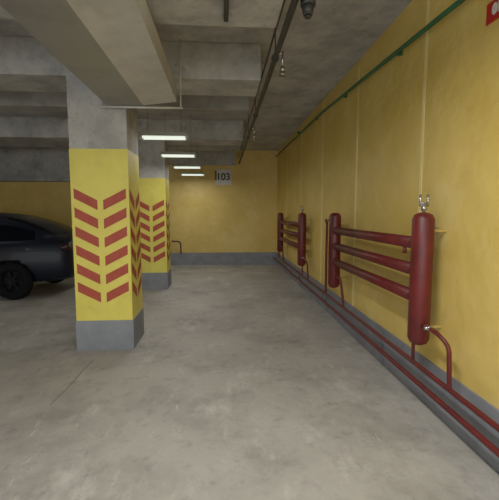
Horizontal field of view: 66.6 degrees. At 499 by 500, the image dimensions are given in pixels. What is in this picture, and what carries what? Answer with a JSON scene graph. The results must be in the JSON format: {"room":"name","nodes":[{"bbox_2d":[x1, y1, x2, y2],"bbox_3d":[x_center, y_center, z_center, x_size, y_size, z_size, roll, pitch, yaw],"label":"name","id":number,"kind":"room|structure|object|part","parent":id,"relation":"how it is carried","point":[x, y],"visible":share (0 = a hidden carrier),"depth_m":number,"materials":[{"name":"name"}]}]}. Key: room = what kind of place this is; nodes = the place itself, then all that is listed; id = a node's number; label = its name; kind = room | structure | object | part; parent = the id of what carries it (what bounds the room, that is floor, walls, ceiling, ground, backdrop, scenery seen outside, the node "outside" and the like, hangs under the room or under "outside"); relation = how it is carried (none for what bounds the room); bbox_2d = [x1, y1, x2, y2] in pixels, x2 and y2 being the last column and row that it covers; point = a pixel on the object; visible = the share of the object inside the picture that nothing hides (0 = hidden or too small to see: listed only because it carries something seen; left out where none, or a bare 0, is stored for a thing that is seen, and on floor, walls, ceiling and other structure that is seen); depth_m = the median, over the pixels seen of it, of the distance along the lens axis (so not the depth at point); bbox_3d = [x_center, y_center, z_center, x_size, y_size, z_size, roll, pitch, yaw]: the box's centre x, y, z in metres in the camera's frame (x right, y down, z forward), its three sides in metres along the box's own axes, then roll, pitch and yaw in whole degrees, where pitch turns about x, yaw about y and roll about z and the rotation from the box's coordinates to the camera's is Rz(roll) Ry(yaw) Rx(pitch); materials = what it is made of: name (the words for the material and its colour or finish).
{"room":"parking garage","nodes":[
{"label":"parking garage","id":0,"kind":"room"},
{"bbox_2d":[0,150,277,252],"bbox_3d":[-4.484,-1.181,10.743,10.600,3.270,0.200,0,6,-4],"label":"wall","id":1,"kind":"structure","parent":0,"point":[240,216],"depth_m":10.88,"materials":[{"name":"yellow paint"}]},
{"bbox_2d":[0,149,69,181],"bbox_3d":[-6.361,-2.314,10.246,6.800,0.920,0.300,0,6,-4],"label":"trim","id":2,"kind":"structure","parent":1,"relation":"attached to","point":[16,165],"depth_m":10.15,"materials":[{"name":"concrete"}]},
{"bbox_2d":[168,151,234,165],"bbox_3d":[-1.685,-2.592,10.581,2.580,0.430,0.250,0,6,-4],"label":"trim","id":3,"kind":"structure","parent":1,"relation":"attached to","point":[213,158],"depth_m":10.50,"materials":[{"name":"concrete"}]},
{"bbox_2d":[215,169,230,184],"bbox_3d":[-0.746,-2.078,10.817,0.460,0.440,0.015,0,6,-4],"label":"number sign","id":4,"kind":"object","parent":1,"relation":"attached to","point":[222,176],"visible":1,"depth_m":10.81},
{"bbox_2d":[170,252,276,264],"bbox_3d":[-4.484,0.277,10.777,10.585,0.360,0.015,0,6,-4],"label":"baseboard","id":5,"kind":"structure","parent":1,"relation":"attached to","point":[220,258],"depth_m":11.04,"materials":[{"name":"grey paint"}]},
{"bbox_2d":[0,0,411,150],"bbox_3d":[-3.912,-2.135,2.633,11.000,0.200,16.200,0,6,-4],"label":"ceiling","id":6,"kind":"structure","parent":0,"point":[320,50],"depth_m":4.16,"materials":[{"name":"concrete"}]},
{"bbox_2d":[0,0,182,108],"bbox_3d":[-0.792,-1.367,-0.630,0.850,0.696,9.126,0,6,-4],"label":"ventilation duct","id":7,"kind":"object","parent":6,"relation":"hanging from","point":[114,47],"visible":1,"depth_m":2.54,"materials":[{"name":"grey concrete"}]},
{"bbox_3d":[-0.713,-1.813,3.917,0.014,0.690,0.014,0,6,-4],"label":"hanger rod","id":8,"kind":"part","parent":7,"relation":"part of","materials":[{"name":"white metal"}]},
{"bbox_2d":[0,142,238,150],"bbox_3d":[-4.965,-2.550,9.064,9.420,0.220,0.400,0,6,-4],"label":"ceiling beam","id":9,"kind":"structure","parent":6,"relation":"attached to","point":[2,145],"depth_m":9.13,"materials":[{"name":"grey concrete"}]},
{"bbox_2d":[0,116,242,145],"bbox_3d":[-4.837,-2.302,7.285,9.420,0.370,0.600,0,6,-4],"label":"ceiling beam","id":10,"kind":"structure","parent":6,"relation":"attached to","point":[12,129],"depth_m":7.22,"materials":[{"name":"grey concrete"}]},
{"bbox_2d":[0,91,248,114],"bbox_3d":[-4.712,-2.207,5.540,9.420,0.220,0.300,0,6,-4],"label":"ceiling beam","id":11,"kind":"structure","parent":6,"relation":"attached to","point":[9,100],"depth_m":5.66,"materials":[{"name":"grey concrete"}]},
{"bbox_2d":[0,36,260,95],"bbox_3d":[-4.597,-1.978,3.959,9.420,0.370,0.580,0,6,-4],"label":"ceiling beam","id":12,"kind":"structure","parent":6,"relation":"attached to","point":[207,68],"depth_m":3.97,"materials":[{"name":"grey concrete"}]},
{"bbox_2d":[0,0,283,27],"bbox_3d":[-4.471,-1.808,2.212,9.420,0.370,0.680,0,6,-4],"label":"ceiling beam","id":13,"kind":"structure","parent":6,"relation":"attached to","point":[242,13],"depth_m":2.67,"materials":[{"name":"grey concrete"}]},
{"bbox_2d":[140,113,187,140],"bbox_3d":[-1.120,-1.857,4.976,0.620,0.803,0.180,0,6,-4],"label":"lamp","id":14,"kind":"object","parent":6,"relation":"hanging from","point":[143,135],"visible":0.79,"depth_m":4.96,"materials":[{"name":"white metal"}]},
{"bbox_2d":[160,114,196,157],"bbox_3d":[-1.234,-2.012,6.565,0.620,0.803,0.180,0,6,-4],"label":"lamp","id":15,"kind":"object","parent":6,"relation":"hanging from","point":[162,154],"visible":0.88,"depth_m":6.54,"materials":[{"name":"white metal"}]},
{"bbox_2d":[173,164,201,168],"bbox_3d":[-1.356,-2.176,8.253,0.620,0.803,0.180,0,6,-4],"label":"lamp","id":16,"kind":"object","parent":6,"relation":"hanging from","point":[175,166],"visible":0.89,"depth_m":8.23,"materials":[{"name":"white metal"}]},
{"bbox_2d":[181,169,204,175],"bbox_3d":[-1.470,-2.331,9.841,0.620,0.803,0.180,0,6,-4],"label":"lamp","id":17,"kind":"object","parent":6,"relation":"hanging from","point":[184,173],"visible":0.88,"depth_m":9.82,"materials":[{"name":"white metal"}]},
{"bbox_2d":[224,0,228,21],"bbox_3d":[-0.154,-1.640,2.524,0.035,0.025,0.450,0,6,-4],"label":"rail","id":18,"kind":"object","parent":6,"relation":"attached to","point":[226,2],"visible":1,"depth_m":2.59,"materials":[{"name":"metal"}]},
{"bbox_2d":[238,0,298,163],"bbox_3d":[0.298,-1.750,2.722,0.117,0.585,15.700,0,6,-4],"label":"pipe","id":19,"kind":"object","parent":6,"relation":"hanging from","point":[293,4],"visible":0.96,"depth_m":3.36,"materials":[{"name":"metal"}]},
{"bbox_2d":[300,0,315,19],"bbox_3d":[0.401,-1.495,2.312,0.100,0.261,0.422,0,6,-4],"label":"smoke detector","id":20,"kind":"object","parent":6,"relation":"attached to","point":[307,6],"visible":1,"depth_m":2.30,"materials":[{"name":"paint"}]},
{"bbox_2d":[0,264,498,499],"bbox_3d":[-3.912,1.319,2.969,11.000,0.200,16.200,0,6,-4],"label":"floor","id":21,"kind":"structure","parent":0,"point":[238,384],"depth_m":2.92,"materials":[{"name":"concrete"}]},
{"bbox_2d":[0,212,74,299],"bbox_3d":[-5.430,0.040,7.218,4.510,1.522,2.180,0,6,-4],"label":"car","id":22,"kind":"object","parent":21,"relation":"on","point":[33,249],"visible":0.72,"depth_m":6.56,"materials":[{"name":"black paint"}]},
{"bbox_2d":[59,243,70,250],"bbox_3d":[-3.246,-0.050,6.702,0.180,0.150,0.280,0,6,-4],"label":"tail light","id":23,"kind":"object","parent":22,"relation":"attached to","point":[62,246],"depth_m":6.61,"materials":[{"name":"red plastic"}]},
{"bbox_2d":[50,360,92,404],"bbox_3d":[-1.581,1.171,3.440,0.039,0.001,0.930,0,6,-4],"label":"crack","id":24,"kind":"object","parent":21,"relation":"on","point":[92,360],"depth_m":3.38,"materials":[{"name":"grey concrete"}]},
{"bbox_2d":[66,76,143,350],"bbox_3d":[-1.604,-0.370,4.316,0.616,2.900,0.546,0,6,-4],"label":"column","id":25,"kind":"structure","parent":21,"relation":"on","point":[103,142],"depth_m":4.07,"materials":[{"name":"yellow paint"}]},
{"bbox_2d":[73,188,141,301],"bbox_3d":[-1.604,-0.066,4.345,0.606,1.230,0.536,0,6,-4],"label":"chevron stripes","id":26,"kind":"object","parent":25,"relation":"attached to","point":[78,195],"visible":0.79,"depth_m":4.09,"materials":[{"name":"red paint"}]},
{"bbox_2d":[138,139,171,288],"bbox_3d":[-1.928,-0.693,7.636,0.586,2.900,0.546,0,6,-4],"label":"column","id":27,"kind":"structure","parent":21,"relation":"on","point":[153,169],"depth_m":7.37,"materials":[{"name":"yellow paint"}]},
{"bbox_2d":[140,200,169,262],"bbox_3d":[-1.928,-0.390,7.665,0.576,1.230,0.536,0,6,-4],"label":"chevron stripes","id":28,"kind":"object","parent":27,"relation":"attached to","point":[161,203],"visible":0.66,"depth_m":7.41,"materials":[{"name":"red paint"}]},
{"bbox_2d":[273,257,498,457],"bbox_3d":[1.307,1.017,3.165,0.124,0.362,15.900,0,6,-4],"label":"pipe","id":29,"kind":"object","parent":21,"relation":"on","point":[494,449],"visible":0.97,"depth_m":2.86,"materials":[{"name":"red metal"}]},
{"bbox_2d":[277,0,498,408],"bbox_3d":[1.474,-0.446,3.185,0.200,3.270,16.200,0,6,-4],"label":"wall","id":30,"kind":"structure","parent":0,"point":[460,167],"depth_m":2.99,"materials":[{"name":"yellow paint"}]},
{"bbox_2d":[286,143,287,256],"bbox_3d":[0.922,-1.198,9.418,0.003,2.840,0.074,0,6,-4],"label":"trim","id":31,"kind":"structure","parent":30,"relation":"attached to","point":[287,143],"depth_m":9.45,"materials":[{"name":"yellow paint"}]},
{"bbox_2d":[277,206,310,278],"bbox_3d":[0.891,-0.293,8.231,0.245,1.272,3.462,0,6,-4],"label":"radiator","id":32,"kind":"object","parent":30,"relation":"attached to","point":[301,224],"visible":1,"depth_m":6.90,"materials":[{"name":"red metal"}]},
{"bbox_2d":[300,128,301,212],"bbox_3d":[1.044,-1.034,7.731,0.003,2.840,0.064,0,6,-4],"label":"trim","id":33,"kind":"structure","parent":30,"relation":"attached to","point":[301,128],"depth_m":7.63,"materials":[{"name":"yellow paint"}]},
{"bbox_2d":[320,104,323,282],"bbox_3d":[1.162,-0.874,6.093,0.003,2.840,0.054,0,6,-4],"label":"trim","id":34,"kind":"structure","parent":30,"relation":"attached to","point":[323,104],"depth_m":6.11,"materials":[{"name":"yellow paint"}]},
{"bbox_2d":[352,65,359,305],"bbox_3d":[1.273,-0.725,4.554,0.003,2.840,0.045,0,6,-4],"label":"trim","id":35,"kind":"structure","parent":30,"relation":"attached to","point":[359,65],"depth_m":4.52,"materials":[{"name":"yellow paint"}]},
{"bbox_2d":[275,0,465,156],"bbox_3d":[1.344,-1.741,2.924,0.078,0.434,15.950,0,6,-4],"label":"conduit pipe","id":36,"kind":"object","parent":30,"relation":"attached to","point":[399,52],"visible":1,"depth_m":3.37,"materials":[{"name":"metal"}]},
{"bbox_2d":[277,252,498,472],"bbox_3d":[1.374,1.013,3.220,0.015,0.360,16.000,0,6,-4],"label":"baseboard","id":37,"kind":"structure","parent":30,"relation":"attached to","point":[490,433],"depth_m":3.03,"materials":[{"name":"grey paint"}]},
{"bbox_2d":[324,194,451,388],"bbox_3d":[1.201,0.127,3.922,0.245,1.272,3.042,0,6,-4],"label":"radiator","id":38,"kind":"object","parent":30,"relation":"attached to","point":[418,294],"visible":1,"depth_m":2.78,"materials":[{"name":"red metal"}]},
{"bbox_2d":[419,194,429,211],"bbox_3d":[1.239,-0.325,2.697,0.070,0.135,0.037,2,6,17],"label":"valve","id":39,"kind":"object","parent":38,"relation":"attached to","point":[423,205],"depth_m":2.69,"materials":[{"name":"metal"}]},
{"bbox_2d":[418,0,429,212],"bbox_3d":[1.380,-0.580,3.065,0.003,2.840,0.036,0,6,-4],"label":"trim","id":40,"kind":"structure","parent":30,"relation":"attached to","point":[428,1],"depth_m":3.01,"materials":[{"name":"yellow metal"}]},
{"bbox_2d":[486,0,498,25],"bbox_3d":[1.437,-1.392,2.119,0.013,0.120,0.330,0,6,-4],"label":"safety sign","id":41,"kind":"object","parent":30,"relation":"attached to","point":[492,14],"visible":1,"depth_m":2.23,"materials":[{"name":"red plastic"}]}
]}

